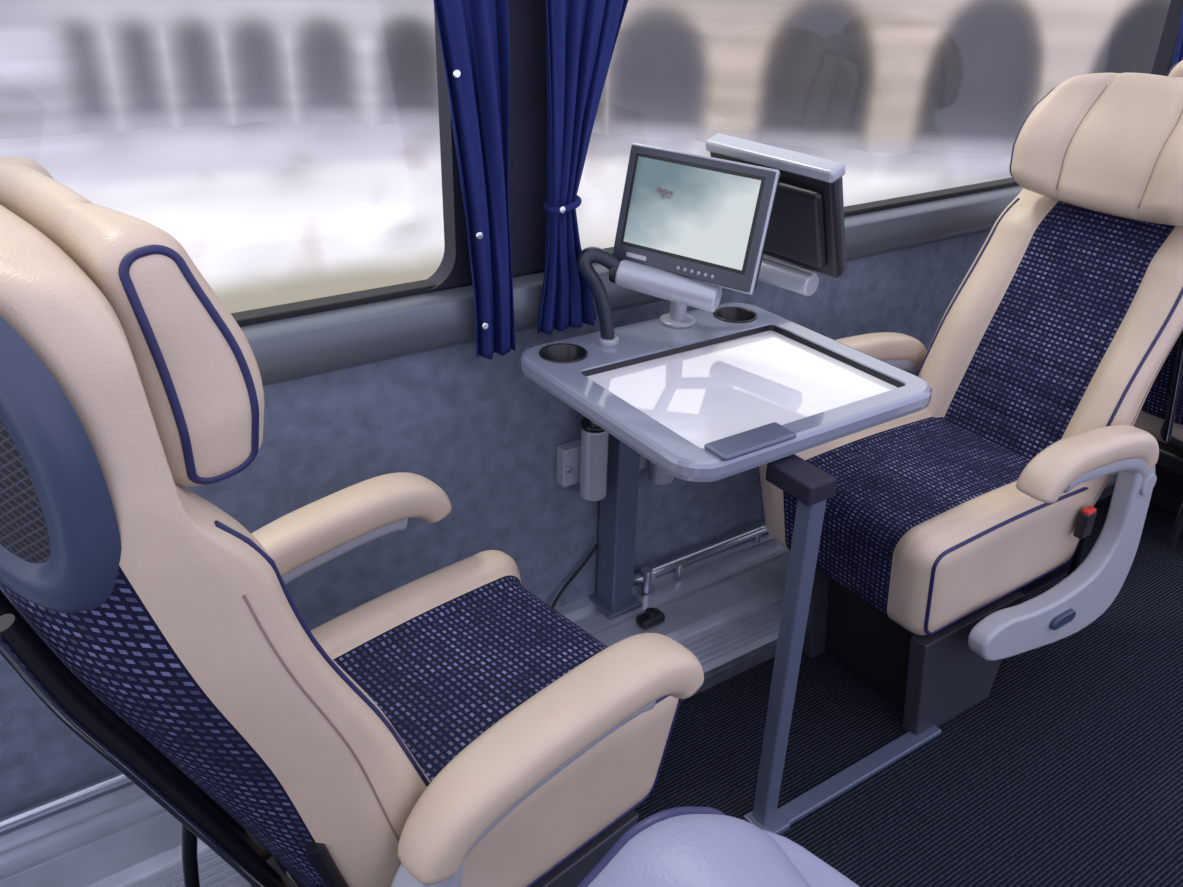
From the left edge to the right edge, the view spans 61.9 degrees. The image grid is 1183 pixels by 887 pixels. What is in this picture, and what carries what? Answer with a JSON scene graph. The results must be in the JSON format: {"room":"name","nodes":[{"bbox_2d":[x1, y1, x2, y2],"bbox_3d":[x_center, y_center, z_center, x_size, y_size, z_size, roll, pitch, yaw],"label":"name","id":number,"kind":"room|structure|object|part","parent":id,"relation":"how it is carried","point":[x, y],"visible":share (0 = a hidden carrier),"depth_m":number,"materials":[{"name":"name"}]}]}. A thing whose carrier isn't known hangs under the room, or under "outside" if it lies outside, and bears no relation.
{"room":"vehicle interior","nodes":[
{"label":"vehicle interior","id":0,"kind":"room"},
{"bbox_2d":[0,230,990,817],"bbox_3d":[0.421,-0.063,2.340,6.900,0.850,0.050,-16,33,-30],"label":"wall","id":1,"kind":"structure","parent":0,"point":[481,430],"depth_m":1.85,"materials":[{"name":"fabric"}]},
{"bbox_2d":[0,524,767,831],"bbox_3d":[-0.170,0.390,2.043,5.200,0.055,0.040,-16,33,-30],"label":"pipe","id":2,"kind":"object","parent":1,"relation":"attached to","point":[644,578],"depth_m":1.66,"materials":[{"name":"silver metal"}]},
{"bbox_2d":[0,472,1117,886],"bbox_3d":[0.512,0.306,2.369,6.900,0.075,0.304,-16,33,-30],"label":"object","id":3,"kind":"structure","parent":1,"relation":"attached to","point":[726,604],"depth_m":1.67,"materials":[{"name":"grey metal"}]},
{"bbox_2d":[636,607,664,629],"bbox_3d":[0.127,0.373,2.122,0.060,0.033,0.035,-16,33,-30],"label":"clamp","id":4,"kind":"object","parent":3,"relation":"on","point":[651,617],"visible":1,"depth_m":2.11,"materials":[{"name":"black plastic"}]},
{"bbox_3d":[0.127,0.363,2.117,0.024,0.012,0.024,-16,33,-30],"label":"clamp knob","id":5,"kind":"part","parent":4,"relation":"part of","materials":[{"name":"black plastic"}]},
{"bbox_2d":[230,177,1017,326],"bbox_3d":[0.441,-0.477,2.109,6.900,0.013,0.038,-16,33,-30],"label":"trim gasket","id":6,"kind":"structure","parent":1,"relation":"attached to","point":[301,308],"depth_m":1.63,"materials":[{"name":"black rubber"}]},
{"bbox_2d":[240,185,1022,385],"bbox_3d":[0.443,-0.424,2.131,6.900,0.107,0.090,-16,33,-30],"label":"trim","id":7,"kind":"structure","parent":1,"relation":"attached to","point":[288,349],"depth_m":1.66,"materials":[{"name":"grey plastic"}]},
{"bbox_2d":[425,0,546,290],"bbox_3d":[-0.141,-0.722,1.520,0.329,0.950,0.042,-16,33,-30],"label":"pillar","id":8,"kind":"structure","parent":7,"relation":"on","point":[527,18],"depth_m":1.63,"materials":[{"name":"grey plastic"}]},
{"bbox_2d":[1151,0,1182,75],"bbox_3d":[1.617,-1.238,2.598,0.309,0.950,0.042,-16,33,-30],"label":"pillar","id":9,"kind":"structure","parent":7,"relation":"on","point":[1163,60],"depth_m":2.62,"materials":[{"name":"grey plastic"}]},
{"bbox_2d":[250,480,1115,886],"bbox_3d":[0.599,0.386,2.265,6.900,0.036,0.014,-16,33,-30],"label":"strip","id":10,"kind":"object","parent":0,"point":[757,656],"depth_m":2.08,"materials":[{"name":"grey metal"}]},
{"bbox_2d":[633,494,1182,886],"bbox_3d":[1.312,0.931,1.364,6.900,0.050,3.160,-16,33,-30],"label":"floor","id":11,"kind":"structure","parent":0,"point":[1069,772],"depth_m":1.88,"materials":[{"name":"carpet"}]},
{"bbox_2d":[0,156,703,886],"bbox_3d":[-0.289,0.252,1.212,0.776,1.208,0.611,-23,36,-38],"label":"seat","id":12,"kind":"object","parent":11,"relation":"on","point":[451,726],"visible":1,"depth_m":0.91,"materials":[{"name":"beige leather"}]},
{"bbox_3d":[-0.417,0.162,1.023,0.408,0.864,0.450,-23,36,-38],"label":"backrest","id":13,"kind":"part","parent":12,"relation":"part of","materials":[{"name":"beige leather"}]},
{"bbox_2d":[310,550,678,886],"bbox_3d":[-0.189,0.405,1.404,0.487,0.240,0.446,-23,36,-38],"label":"cushion","id":14,"kind":"object","parent":12,"relation":"on","point":[445,654],"depth_m":1.36,"materials":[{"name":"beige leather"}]},
{"bbox_3d":[-0.054,0.692,1.419,0.299,0.250,0.036,-23,36,-38],"label":"pedestal leg","id":15,"kind":"part","parent":12,"relation":"part of","materials":[{"name":"beige leather"}]},
{"bbox_2d":[577,806,859,886],"bbox_3d":[-0.150,0.733,0.448,0.787,1.078,0.602,-8,29,-18],"label":"seat","id":16,"kind":"object","parent":11,"relation":"on","point":[689,846],"visible":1,"depth_m":0.40,"materials":[{"name":"grey plastic"}]},
{"bbox_3d":[0.040,0.576,0.437,0.393,0.674,0.450,-8,29,-18],"label":"backrest","id":17,"kind":"part","parent":16,"relation":"part of","materials":[{"name":"purple leather"}]},
{"bbox_2d":[520,302,931,834],"bbox_3d":[0.218,0.200,1.831,0.540,0.748,0.670,-16,33,-30],"label":"folding table","id":18,"kind":"object","parent":11,"relation":"on","point":[744,387],"visible":0.86,"depth_m":1.64,"materials":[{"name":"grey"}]},
{"bbox_3d":[-0.020,0.034,1.997,0.105,0.085,0.030,-16,33,-30],"label":"hinge plate","id":19,"kind":"part","parent":18,"relation":"part of","materials":[{"name":"silver metal"}]},
{"bbox_3d":[0.058,0.067,2.038,0.054,0.630,0.065,-16,33,-30],"label":"wall post","id":20,"kind":"part","parent":18,"relation":"part of","materials":[{"name":"grey metal"}]},
{"bbox_3d":[0.124,0.005,2.093,0.105,0.085,0.030,-16,33,-30],"label":"hinge plate","id":21,"kind":"part","parent":18,"relation":"part of","materials":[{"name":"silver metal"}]},
{"bbox_2d":[577,247,818,346],"bbox_3d":[0.184,-0.266,1.746,0.398,0.178,0.221,-16,33,-30],"label":"mount","id":22,"kind":"object","parent":18,"relation":"on","point":[682,292],"visible":0.89,"depth_m":1.68,"materials":[{"name":"silver metal"}]},
{"bbox_3d":[0.019,-0.256,1.716,0.093,0.178,0.035,-3,28,-8],"label":"grab handle","id":23,"kind":"part","parent":22,"relation":"part of","materials":[{"name":"grey plastic"}]},
{"bbox_2d":[613,143,780,294],"bbox_3d":[0.168,-0.377,1.641,0.271,0.199,0.035,20,21,28],"label":"monitor","id":24,"kind":"object","parent":22,"relation":"attached to","point":[705,219],"depth_m":1.62,"materials":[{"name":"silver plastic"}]},
{"bbox_2d":[706,133,845,277],"bbox_3d":[0.322,-0.417,1.736,0.048,0.206,0.283,-36,44,-24],"label":"monitor","id":25,"kind":"object","parent":22,"relation":"attached to","point":[807,227],"depth_m":1.67,"materials":[{"name":"black plastic"}]},
{"bbox_3d":[0.313,0.361,1.583,0.031,0.700,0.031,-16,33,-30],"label":"support leg","id":26,"kind":"part","parent":18,"relation":"part of","materials":[{"name":"blue paint"}]},
{"bbox_2d":[777,725,940,824],"bbox_3d":[0.483,0.621,1.837,0.480,0.012,0.035,-16,33,-30],"label":"rail","id":27,"kind":"object","parent":11,"relation":"on","point":[841,782],"visible":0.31,"depth_m":1.83,"materials":[{"name":"grey metal"}]},
{"bbox_2d":[758,73,1182,734],"bbox_3d":[0.813,-0.101,1.975,0.890,1.177,0.596,-16,33,-30],"label":"seat","id":28,"kind":"object","parent":11,"relation":"on","point":[1040,369],"visible":0.87,"depth_m":1.90,"materials":[{"name":"beige leather"}]},
{"bbox_3d":[0.560,0.324,2.151,0.299,0.250,0.036,-16,33,-30],"label":"pedestal leg","id":29,"kind":"part","parent":28,"relation":"part of","materials":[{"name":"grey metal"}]},
{"bbox_3d":[0.645,0.379,2.050,0.209,0.230,0.245,-16,33,-30],"label":"pedestal panel","id":30,"kind":"part","parent":28,"relation":"part of","materials":[{"name":"black"}]},
{"bbox_2d":[759,409,1095,634],"bbox_3d":[0.657,0.126,1.979,0.527,0.240,0.446,-16,33,-30],"label":"cushion","id":31,"kind":"object","parent":28,"relation":"on","point":[927,522],"depth_m":1.84,"materials":[{"name":"blue fabric"}]},
{"bbox_3d":[0.720,0.437,1.944,0.299,0.250,0.036,-16,33,-30],"label":"pedestal leg","id":32,"kind":"part","parent":28,"relation":"part of","materials":[{"name":"grey metal"}]},
{"bbox_3d":[0.985,-0.272,2.014,0.483,0.781,0.450,-16,33,-30],"label":"backrest","id":33,"kind":"part","parent":28,"relation":"part of","materials":[{"name":"blue fabric"}]},
{"bbox_3d":[0.901,0.336,1.887,0.072,0.026,0.012,-16,33,-30],"label":"recline handle","id":34,"kind":"part","parent":28,"relation":"part of","materials":[{"name":"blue plastic"}]},
{"bbox_2d":[1134,60,1182,548],"bbox_3d":[1.530,-0.324,2.407,0.796,1.206,0.602,-16,33,-30],"label":"seat","id":35,"kind":"object","parent":11,"relation":"on","point":[1160,415],"visible":0.15,"depth_m":2.42,"materials":[{"name":"beige leather"}]},
{"bbox_2d":[1134,410,1182,444],"bbox_3d":[1.641,-0.163,2.582,0.512,0.240,0.446,-16,33,-30],"label":"cushion","id":36,"kind":"object","parent":35,"relation":"on","point":[1152,424],"depth_m":2.49,"materials":[{"name":"beige leather"}]},
{"bbox_3d":[1.371,-0.406,2.240,0.404,0.801,0.450,-16,33,-30],"label":"backrest","id":37,"kind":"part","parent":35,"relation":"part of","materials":[{"name":"beige leather"}]},
{"bbox_3d":[1.682,0.074,2.686,0.209,0.230,0.245,-16,33,-30],"label":"pedestal panel","id":38,"kind":"part","parent":35,"relation":"part of","materials":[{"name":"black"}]},
{"label":"outside","id":39,"kind":"structure","parent":0,"visible":0},
{"bbox_2d":[0,121,1011,312],"bbox_3d":[-1.756,-4.088,17.291,49.974,0.001,25.300,-16,33,-30],"label":"ground","id":40,"kind":"structure","parent":39,"point":[269,214],"depth_m":18.55,"materials":[{"name":"white snow"}]},
{"bbox_2d":[0,0,1170,153],"bbox_3d":[-4.916,-10.522,19.553,50.142,9.100,6.712,-5,29,-12],"label":"facade","id":41,"kind":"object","parent":40,"relation":"on","point":[875,76],"visible":0.74,"depth_m":22.39,"materials":[{"name":"stone"}]},
{"bbox_3d":[0.467,-1.421,1.614,6.900,0.270,0.070,-16,33,-30],"label":"wall window header","id":42,"kind":"structure","parent":0,"visible":0},
{"bbox_2d":[433,0,515,358],"bbox_3d":[-0.189,-0.615,1.439,0.178,1.065,0.051,-16,33,-30],"label":"curtain","id":43,"kind":"object","parent":42,"relation":"hanging from","point":[474,36],"visible":1,"depth_m":1.53,"materials":[{"name":"blue fabric"}]},
{"bbox_2d":[537,0,627,334],"bbox_3d":[0.041,-0.691,1.574,0.292,1.046,0.066,-16,33,-30],"label":"curtain","id":44,"kind":"object","parent":42,"relation":"hanging from","point":[581,35],"visible":0.98,"depth_m":1.60,"materials":[{"name":"blue fabric"}]},
{"bbox_2d":[1171,11,1182,67],"bbox_3d":[1.559,-1.139,2.513,0.272,1.050,0.037,-16,33,-30],"label":"curtain","id":45,"kind":"object","parent":42,"relation":"hanging from","point":[1178,51],"visible":0.02,"depth_m":2.55,"materials":[{"name":"blue fabric"}]}
]}

